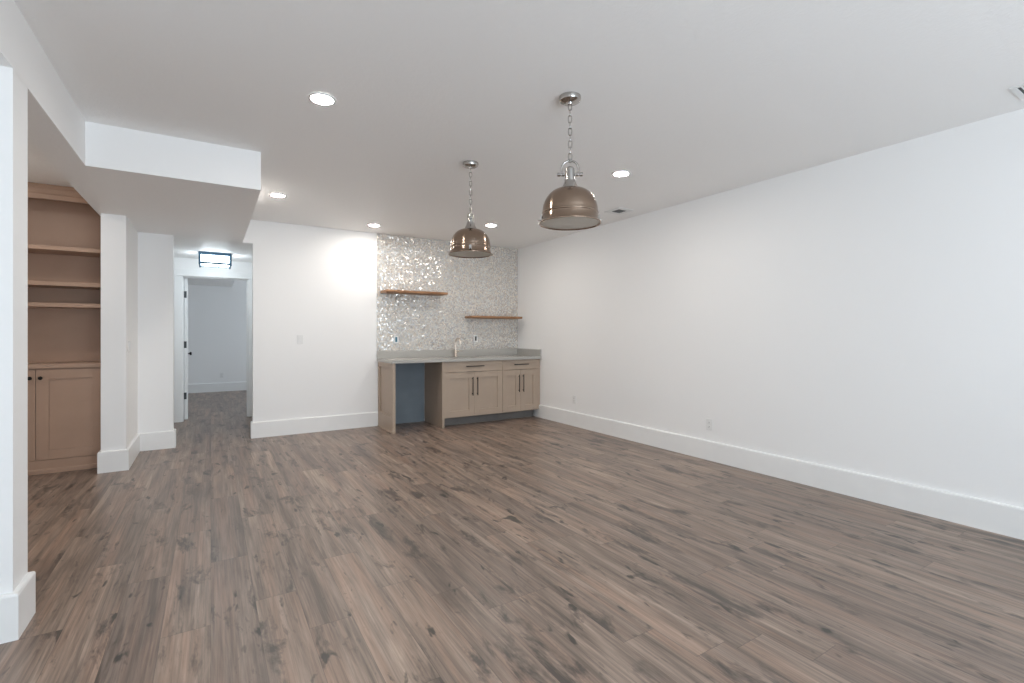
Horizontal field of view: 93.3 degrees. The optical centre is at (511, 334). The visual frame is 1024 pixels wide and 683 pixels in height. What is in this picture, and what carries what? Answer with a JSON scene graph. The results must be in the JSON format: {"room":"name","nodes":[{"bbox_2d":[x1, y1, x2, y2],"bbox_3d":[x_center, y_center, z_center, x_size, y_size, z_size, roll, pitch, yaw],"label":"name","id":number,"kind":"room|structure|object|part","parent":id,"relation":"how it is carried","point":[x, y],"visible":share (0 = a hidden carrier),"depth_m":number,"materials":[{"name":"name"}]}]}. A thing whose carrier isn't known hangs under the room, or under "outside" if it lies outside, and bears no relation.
{"room":"finished basement","nodes":[
{"label":"finished basement","id":0,"kind":"room"},
{"bbox_2d":[0,66,27,594],"bbox_3d":[-2.681,0.081,1.844,1.166,2.443,0.195,0,0,-32],"label":"wall column","id":1,"kind":"structure","parent":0,"point":[13,91],"depth_m":2.07,"materials":[{"name":"white paint"}]},
{"bbox_2d":[0,571,35,643],"bbox_3d":[-2.664,1.203,1.855,1.168,0.200,0.239,0,0,-32],"label":"baseboard","id":2,"kind":"structure","parent":1,"relation":"attached to","point":[17,607],"depth_m":2.06,"materials":[{"name":"white paint"}]},
{"bbox_2d":[28,139,72,186],"bbox_3d":[-3.724,-1.430,3.342,0.979,0.054,3.446,0,0,-32],"label":"niche","id":3,"kind":"object","parent":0,"point":[40,170],"depth_m":4.17,"materials":[{"name":"white paint"}]},
{"bbox_2d":[0,0,260,262],"bbox_3d":[-1.697,-1.298,2.537,1.800,0.319,11.300,0,0,-32],"label":"ceiling","id":4,"kind":"structure","parent":0,"point":[163,184],"depth_m":3.57,"materials":[{"name":"white paint"}]},
{"bbox_2d":[199,251,231,268],"bbox_3d":[-4.218,-1.048,6.874,0.392,0.180,0.392,0,0,-32],"label":"ceiling lamp","id":5,"kind":"object","parent":4,"relation":"attached to","point":[206,259],"visible":1,"depth_m":6.75,"materials":[{"name":"white glass"}]},
{"bbox_3d":[-4.218,-1.118,6.874,0.386,0.040,0.386,0,0,-32],"label":"plate","id":6,"kind":"part","parent":5,"relation":"part of","materials":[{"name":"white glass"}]},
{"bbox_3d":[-4.218,-1.040,6.874,0.338,0.113,0.338,0,0,-32],"label":"lamp glass","id":7,"kind":"part","parent":5,"relation":"part of","materials":[{"name":"white glass"}]},
{"bbox_2d":[188,278,234,286],"bbox_3d":[-6.757,-1.267,10.081,1.642,0.340,1.458,0,0,-32],"label":"ceiling","id":8,"kind":"structure","parent":0,"point":[191,281],"depth_m":10.25,"materials":[{"name":"white paint"}]},
{"bbox_2d":[174,257,251,272],"bbox_3d":[-3.844,-0.067,7.926,3.950,2.740,0.120,0,0,-32],"label":"wall","id":9,"kind":"structure","parent":0,"point":[179,263],"depth_m":7.36,"materials":[{"name":"white paint"}]},
{"bbox_2d":[184,278,191,419],"bbox_3d":[-5.145,0.222,7.669,0.114,2.138,0.825,0,0,-33],"label":"door","id":10,"kind":"structure","parent":9,"relation":"in","point":[186,353],"depth_m":7.33,"materials":[{"name":"white paint"}]},
{"bbox_2d":[174,268,251,422],"bbox_3d":[-4.565,0.166,7.464,1.080,2.273,0.142,0,0,-32],"label":"trim","id":11,"kind":"structure","parent":9,"relation":"attached to","point":[179,274],"depth_m":7.20,"materials":[{"name":"white paint"}]},
{"bbox_2d":[188,280,246,383],"bbox_3d":[-5.399,-0.067,9.478,5.050,2.740,4.160,0,0,-32],"label":"wall","id":12,"kind":"structure","parent":0,"point":[217,315],"depth_m":10.99,"materials":[{"name":"white paint"}]},
{"bbox_2d":[188,382,246,392],"bbox_3d":[-6.128,1.203,11.321,4.000,0.200,0.022,0,0,-32],"label":"baseboard","id":13,"kind":"structure","parent":12,"relation":"attached to","point":[227,386],"depth_m":10.96,"materials":[{"name":"white paint"}]},
{"bbox_2d":[243,220,424,423],"bbox_3d":[-1.647,-0.092,7.129,4.138,2.790,0.132,0,0,-32],"label":"wall","id":14,"kind":"structure","parent":0,"point":[319,284],"depth_m":6.47,"materials":[{"name":"white paint"}]},
{"bbox_2d":[297,335,302,343],"bbox_3d":[-2.783,0.068,6.352,0.072,0.116,0.011,0,0,-32],"label":"light switch","id":15,"kind":"object","parent":14,"relation":"attached to","point":[299,337],"visible":1,"depth_m":6.35,"materials":[{"name":"white plastic"}]},
{"bbox_2d":[250,412,377,438],"bbox_3d":[-2.613,1.203,6.510,1.593,0.200,0.122,0,0,-32],"label":"baseboard","id":16,"kind":"structure","parent":14,"relation":"attached to","point":[261,429],"depth_m":6.41,"materials":[{"name":"white paint"}]},
{"bbox_2d":[381,289,447,295],"bbox_3d":[-1.413,-0.603,7.040,0.930,0.036,0.269,0,0,-32],"label":"wooden shelf","id":17,"kind":"object","parent":14,"relation":"attached to","point":[387,291],"visible":1,"depth_m":6.94,"materials":[{"name":"brown wood"}]},
{"bbox_2d":[377,348,516,357],"bbox_3d":[-0.917,0.290,7.493,2.354,0.106,0.022,0,0,-32],"label":"backsplash","id":18,"kind":"structure","parent":14,"relation":"attached to","point":[513,351],"depth_m":7.39,"materials":[{"name":"grey stone"}]},
{"bbox_2d":[377,233,517,350],"bbox_3d":[-0.914,-0.548,7.516,2.383,1.777,0.010,0,0,-32],"label":"wall tile","id":19,"kind":"structure","parent":14,"relation":"attached to","point":[487,286],"depth_m":7.41,"materials":[{"name":"tile"}]},
{"bbox_2d":[394,336,398,343],"bbox_3d":[-1.682,0.076,7.027,0.072,0.116,0.008,0,0,-32],"label":"wall outlet","id":20,"kind":"object","parent":19,"relation":"attached to","point":[396,338],"visible":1,"depth_m":7.03,"materials":[{"name":"white plastic"}]},
{"bbox_2d":[465,316,521,318],"bbox_3d":[-0.284,-0.268,7.742,0.910,0.036,0.269,0,0,-32],"label":"wooden shelf","id":21,"kind":"object","parent":14,"relation":"attached to","point":[471,317],"visible":1,"depth_m":7.66,"materials":[{"name":"brown wood"}]},
{"bbox_2d":[0,390,1023,682],"bbox_3d":[-1.676,1.353,4.964,6.800,0.100,16.000,0,0,-32],"label":"floor","id":22,"kind":"structure","parent":0,"point":[532,549],"depth_m":2.71,"materials":[{"name":"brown wood"}]},
{"bbox_2d":[28,182,100,475],"bbox_3d":[-4.513,-0.050,4.634,0.996,2.703,0.402,0,0,-32],"label":"bookcase","id":23,"kind":"object","parent":22,"relation":"on","point":[64,231],"visible":0.65,"depth_m":4.74,"materials":[{"name":"brown paint"}]},
{"bbox_3d":[-4.640,0.753,4.368,0.494,0.846,0.020,0,0,-32],"label":"door","id":24,"kind":"part","parent":23,"relation":"part of","materials":[{"name":"brown paint"}]},
{"bbox_3d":[-4.515,-1.335,4.638,0.996,0.133,0.394,0,0,-32],"label":"crown","id":25,"kind":"part","parent":23,"relation":"part of","materials":[{"name":"brown paint"}]},
{"bbox_3d":[-4.519,-0.278,4.645,0.954,0.037,0.351,0,0,-32],"label":"shelf","id":26,"kind":"part","parent":23,"relation":"part of","materials":[{"name":"brown paint"}]},
{"bbox_3d":[-4.519,-0.479,4.645,0.954,0.037,0.351,0,0,-32],"label":"shelf","id":27,"kind":"part","parent":23,"relation":"part of","materials":[{"name":"brown paint"}]},
{"bbox_3d":[-4.519,-0.814,4.645,0.954,0.037,0.351,0,0,-32],"label":"shelf","id":28,"kind":"part","parent":23,"relation":"part of","materials":[{"name":"brown paint"}]},
{"bbox_3d":[-4.615,-0.540,4.800,0.956,1.634,0.012,0,0,-32],"label":"panel","id":29,"kind":"part","parent":23,"relation":"part of","materials":[{"name":"brown paint"}]},
{"bbox_3d":[-4.217,0.753,4.631,0.494,0.846,0.020,0,0,-32],"label":"door","id":30,"kind":"part","parent":23,"relation":"part of","materials":[{"name":"brown paint"}]},
{"bbox_2d":[101,213,173,450],"bbox_3d":[-3.912,0.082,5.104,0.512,2.441,0.990,0,0,-32],"label":"wall pier","id":31,"kind":"object","parent":22,"relation":"on","point":[137,268],"visible":0.85,"depth_m":5.22,"materials":[{"name":"white paint"}]},
{"bbox_2d":[97,429,175,473],"bbox_3d":[-3.937,1.203,5.086,0.332,0.200,1.138,0,0,-11],"label":"baseboard","id":32,"kind":"object","parent":31,"relation":"attached to","point":[114,460],"visible":0.93,"depth_m":4.93,"materials":[{"name":"white paint"}]},
{"bbox_2d":[378,361,394,433],"bbox_3d":[-1.723,0.843,6.613,0.048,0.917,0.660,0,0,-32],"label":"end panel","id":33,"kind":"object","parent":22,"relation":"on","point":[386,371],"visible":0.87,"depth_m":6.58,"materials":[{"name":"beige paint"}]},
{"bbox_2d":[425,360,501,427],"bbox_3d":[-0.717,0.843,7.226,0.980,0.917,0.684,0,0,-32],"label":"base cabinet","id":34,"kind":"object","parent":22,"relation":"on","point":[463,396],"visible":0.99,"depth_m":6.96,"materials":[{"name":"beige paint"}]},
{"bbox_3d":[-1.125,0.843,6.987,0.034,0.917,0.657,0,0,-32],"label":"panel","id":35,"kind":"part","parent":34,"relation":"part of","materials":[{"name":"beige paint"}]},
{"bbox_3d":[-0.746,0.854,6.862,0.469,0.628,0.020,0,0,-32],"label":"door","id":36,"kind":"part","parent":34,"relation":"part of","materials":[{"name":"beige paint"}]},
{"bbox_2d":[377,348,541,363],"bbox_3d":[-0.733,0.310,7.222,2.381,0.146,0.693,0,0,-32],"label":"countertop","id":37,"kind":"structure","parent":34,"relation":"on","point":[403,356],"depth_m":7.27,"materials":[{"name":"grey stone"}]},
{"bbox_2d":[454,338,461,356],"bbox_3d":[-0.788,0.195,7.350,0.132,0.294,0.190,0,0,-32],"label":"faucet","id":38,"kind":"object","parent":37,"relation":"on","point":[455,350],"visible":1,"depth_m":7.37,"materials":[{"name":"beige metal"}]},
{"bbox_3d":[-0.819,0.145,7.324,0.027,0.194,0.177,0,0,-32],"label":"spout","id":39,"kind":"part","parent":38,"relation":"part of","materials":[{"name":"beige metal"}]},
{"bbox_3d":[-0.546,0.465,6.986,0.940,0.140,0.020,0,0,-32],"label":"drawer","id":40,"kind":"part","parent":34,"relation":"part of","materials":[{"name":"beige paint"}]},
{"bbox_3d":[-0.346,0.854,7.111,0.469,0.628,0.020,0,0,-32],"label":"door","id":41,"kind":"part","parent":34,"relation":"part of","materials":[{"name":"beige paint"}]},
{"bbox_2d":[498,359,539,419],"bbox_3d":[-0.006,0.843,7.662,0.684,0.917,0.674,0,0,-32],"label":"base cabinet","id":42,"kind":"object","parent":22,"relation":"on","point":[520,378],"visible":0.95,"depth_m":7.41,"materials":[{"name":"beige paint"}]},
{"bbox_3d":[-0.008,0.854,7.321,0.316,0.628,0.020,0,0,-32],"label":"door","id":43,"kind":"part","parent":42,"relation":"part of","materials":[{"name":"beige paint"}]},
{"bbox_3d":[0.127,0.465,7.405,0.634,0.140,0.020,0,0,-32],"label":"drawer","id":44,"kind":"part","parent":42,"relation":"part of","materials":[{"name":"beige paint"}]},
{"bbox_3d":[0.262,0.854,7.489,0.316,0.628,0.020,0,0,-32],"label":"door","id":45,"kind":"part","parent":42,"relation":"part of","materials":[{"name":"beige paint"}]},
{"bbox_2d":[14,0,1023,248],"bbox_3d":[-0.046,-1.487,2.439,6.700,0.100,9.789,0,0,-32],"label":"ceiling","id":46,"kind":"structure","parent":0,"point":[694,99],"depth_m":2.78,"materials":[{"name":"white paint"}]},
{"bbox_2d":[269,193,286,197],"bbox_3d":[-2.414,-1.431,4.990,0.168,0.012,0.168,0,0,-32],"label":"recessed light","id":47,"kind":"object","parent":46,"relation":"in","point":[278,195],"visible":1,"depth_m":4.97,"materials":[{"name":"white"}]},
{"bbox_2d":[307,92,336,105],"bbox_3d":[-1.158,-1.431,2.948,0.168,0.012,0.168,0,0,-32],"label":"recessed light","id":48,"kind":"object","parent":46,"relation":"in","point":[320,98],"visible":1,"depth_m":2.93,"materials":[{"name":"white plastic"}]},
{"bbox_2d":[367,224,380,226],"bbox_3d":[-1.815,-1.431,6.359,0.168,0.012,0.168,0,0,-32],"label":"recessed light","id":49,"kind":"object","parent":46,"relation":"in","point":[371,225],"visible":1,"depth_m":6.34,"materials":[{"name":"white"}]},
{"bbox_2d":[447,160,492,257],"bbox_3d":[-0.351,-1.052,4.059,0.381,0.770,0.387,0,0,-4],"label":"pendant light","id":50,"kind":"object","parent":46,"relation":"hanging from","point":[469,241],"visible":1,"depth_m":3.96,"materials":[{"name":"silver metal"}]},
{"bbox_3d":[-0.348,-0.774,4.059,0.374,0.214,0.374,0,0,-4],"label":"lamp shade","id":51,"kind":"part","parent":50,"relation":"part of","materials":[{"name":"silver metal"}]},
{"bbox_2d":[449,251,491,256],"bbox_3d":[-0.348,-0.675,4.059,0.360,0.008,0.360,0,0,-4],"label":"diffuser","id":52,"kind":"object","parent":50,"relation":"attached to","point":[452,253],"depth_m":4.03,"materials":[{"name":"white glass"}]},
{"bbox_3d":[-0.348,-1.226,4.059,0.020,0.354,0.020,0,0,41],"label":"chain","id":53,"kind":"part","parent":50,"relation":"part of","materials":[{"name":"silver metal"}]},
{"bbox_2d":[485,224,496,226],"bbox_3d":[-0.276,-1.431,6.359,0.168,0.012,0.168,0,0,-32],"label":"recessed light","id":54,"kind":"object","parent":46,"relation":"in","point":[487,225],"visible":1,"depth_m":6.34,"materials":[{"name":"white"}]},
{"bbox_2d":[538,92,601,230],"bbox_3d":[0.351,-1.052,2.932,0.387,0.770,0.381,0,0,3],"label":"pendant light","id":55,"kind":"object","parent":46,"relation":"hanging from","point":[568,207],"visible":1,"depth_m":2.84,"materials":[{"name":"silver metal"}]},
{"bbox_3d":[0.351,-0.774,2.929,0.374,0.214,0.374,0,0,3],"label":"lamp shade","id":56,"kind":"part","parent":55,"relation":"part of","materials":[{"name":"silver metal"}]},
{"bbox_3d":[0.351,-1.226,2.929,0.020,0.354,0.020,0,0,-42],"label":"chain","id":57,"kind":"part","parent":55,"relation":"part of","materials":[{"name":"silver metal"}]},
{"bbox_2d":[541,217,599,228],"bbox_3d":[0.351,-0.675,2.929,0.360,0.008,0.360,0,0,3],"label":"diffuser","id":58,"kind":"object","parent":55,"relation":"attached to","point":[546,222],"depth_m":2.91,"materials":[{"name":"white glass"}]},
{"bbox_2d":[605,207,633,214],"bbox_3d":[1.244,-1.433,5.627,0.240,0.008,0.240,0,0,-32],"label":"ceiling vent","id":59,"kind":"object","parent":46,"relation":"in","point":[619,210],"visible":1,"depth_m":5.63,"materials":[{"name":"white plastic"}]},
{"bbox_2d":[612,170,630,176],"bbox_3d":[0.974,-1.431,4.317,0.168,0.012,0.168,0,0,-32],"label":"recessed light","id":60,"kind":"object","parent":46,"relation":"in","point":[621,173],"visible":1,"depth_m":4.30,"materials":[{"name":"white"}]},
{"bbox_2d":[1009,84,1023,99],"bbox_3d":[3.078,-1.433,2.758,0.240,0.008,0.300,0,0,-32],"label":"ceiling vent","id":61,"kind":"object","parent":46,"relation":"in","point":[1018,90],"visible":1,"depth_m":2.85,"materials":[{"name":"white plastic"}]},
{"bbox_2d":[518,108,1023,507],"bbox_3d":[2.648,-0.092,4.163,0.120,2.790,9.869,0,0,-32],"label":"wall","id":62,"kind":"structure","parent":0,"point":[863,313],"depth_m":4.04,"materials":[{"name":"white paint"}]},
{"bbox_2d":[706,418,711,430],"bbox_3d":[2.043,0.935,5.012,0.009,0.116,0.072,0,0,-32],"label":"wall outlet","id":63,"kind":"object","parent":62,"relation":"attached to","point":[708,421],"visible":1,"depth_m":5.01,"materials":[{"name":"white plastic"}]},
{"bbox_2d":[534,405,1023,539],"bbox_3d":[2.717,1.203,3.917,0.022,0.200,8.940,0,0,-32],"label":"baseboard","id":64,"kind":"structure","parent":62,"relation":"attached to","point":[987,515],"depth_m":4.01,"materials":[{"name":"white paint"}]}
]}

